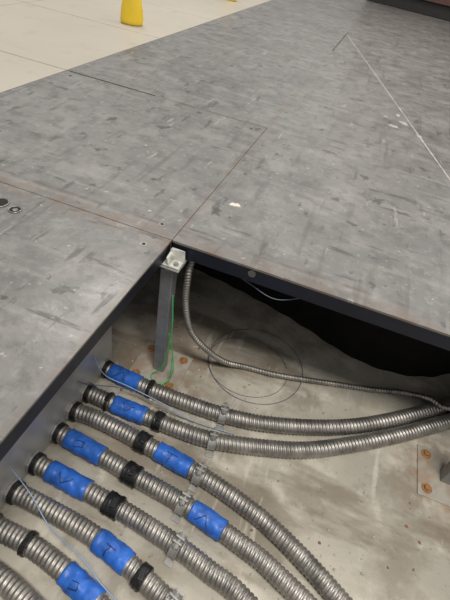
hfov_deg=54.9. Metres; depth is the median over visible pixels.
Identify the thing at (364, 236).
floor panel
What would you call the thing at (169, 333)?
ground wire
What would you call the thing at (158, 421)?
conduit
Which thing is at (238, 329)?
wire loop
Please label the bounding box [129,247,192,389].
pedestal
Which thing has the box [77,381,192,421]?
wire
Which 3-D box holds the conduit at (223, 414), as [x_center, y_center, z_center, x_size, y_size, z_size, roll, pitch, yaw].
[0.270,0.209,0.930,1.058,0.048,0.172,3,42,-10]
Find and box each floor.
[0,0,270,92]
[0,265,449,599]
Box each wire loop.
[207,337,286,397]
[208,329,302,404]
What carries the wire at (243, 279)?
hanging from the floor panel at (364, 236)
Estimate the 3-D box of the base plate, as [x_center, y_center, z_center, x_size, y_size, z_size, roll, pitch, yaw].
[0.453,0.237,0.743,0.110,0.305,0.110,20,42,8]
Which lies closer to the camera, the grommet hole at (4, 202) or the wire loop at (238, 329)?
the grommet hole at (4, 202)
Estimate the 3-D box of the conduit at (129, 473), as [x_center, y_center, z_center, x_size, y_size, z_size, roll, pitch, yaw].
[0.206,0.574,0.510,1.340,0.048,0.163,38,48,27]
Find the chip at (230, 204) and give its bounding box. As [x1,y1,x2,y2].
[229,203,240,206]
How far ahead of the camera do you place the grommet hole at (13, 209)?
0.70 m
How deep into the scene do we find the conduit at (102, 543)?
0.65 m
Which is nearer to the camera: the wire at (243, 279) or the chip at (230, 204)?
the wire at (243, 279)
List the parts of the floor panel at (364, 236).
joint gap strip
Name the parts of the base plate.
post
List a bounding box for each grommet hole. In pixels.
[0,197,9,207]
[8,206,21,213]
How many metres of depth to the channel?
0.74 m
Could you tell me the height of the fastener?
0.013 m
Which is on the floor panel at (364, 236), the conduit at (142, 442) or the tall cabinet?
the tall cabinet
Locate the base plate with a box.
[417,444,449,506]
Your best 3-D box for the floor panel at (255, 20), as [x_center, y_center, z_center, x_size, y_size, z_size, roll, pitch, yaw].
[0.324,-1.455,2.337,0.608,0.030,0.608,20,42,8]
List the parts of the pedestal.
plate, post, head plate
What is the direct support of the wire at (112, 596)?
on the floor at (388, 474)
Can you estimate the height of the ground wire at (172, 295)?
0.229 m
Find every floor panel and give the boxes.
[0,71,265,251]
[0,182,170,460]
[67,0,449,350]
[215,8,345,50]
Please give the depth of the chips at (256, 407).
0.83 m
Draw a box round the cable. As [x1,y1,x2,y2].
[182,260,449,410]
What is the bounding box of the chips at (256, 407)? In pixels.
[79,319,447,599]
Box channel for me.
[0,325,111,509]
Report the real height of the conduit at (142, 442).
0.048 m
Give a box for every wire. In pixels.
[10,466,116,599]
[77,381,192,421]
[94,356,233,434]
[144,333,173,384]
[151,295,172,383]
[243,279,298,299]
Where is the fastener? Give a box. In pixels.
[248,270,255,276]
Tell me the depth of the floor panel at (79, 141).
0.93 m
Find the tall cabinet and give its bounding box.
[368,0,449,20]
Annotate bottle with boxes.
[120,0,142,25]
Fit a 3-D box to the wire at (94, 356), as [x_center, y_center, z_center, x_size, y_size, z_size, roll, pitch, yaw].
[-0.115,0.185,0.823,0.294,0.091,0.008,18,42,6]
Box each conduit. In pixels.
[0,513,110,599]
[0,562,42,599]
[3,478,184,599]
[25,450,257,599]
[49,420,317,599]
[65,400,352,599]
[80,382,449,458]
[99,358,449,435]
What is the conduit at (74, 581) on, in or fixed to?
on the floor at (388, 474)
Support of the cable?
on the floor at (388, 474)
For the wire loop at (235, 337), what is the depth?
0.96 m
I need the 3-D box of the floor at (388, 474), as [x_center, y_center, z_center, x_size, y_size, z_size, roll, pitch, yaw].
[1.182,-1.118,2.725,6.100,0.100,9.000,20,42,8]
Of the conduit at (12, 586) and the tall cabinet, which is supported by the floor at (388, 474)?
the conduit at (12, 586)
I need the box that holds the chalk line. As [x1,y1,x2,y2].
[345,32,449,179]
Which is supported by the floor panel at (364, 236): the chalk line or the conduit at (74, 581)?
the chalk line
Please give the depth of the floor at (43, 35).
1.62 m
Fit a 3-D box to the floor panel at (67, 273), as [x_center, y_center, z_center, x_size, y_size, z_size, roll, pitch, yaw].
[-0.473,-0.008,0.542,0.609,0.031,0.609,20,42,8]

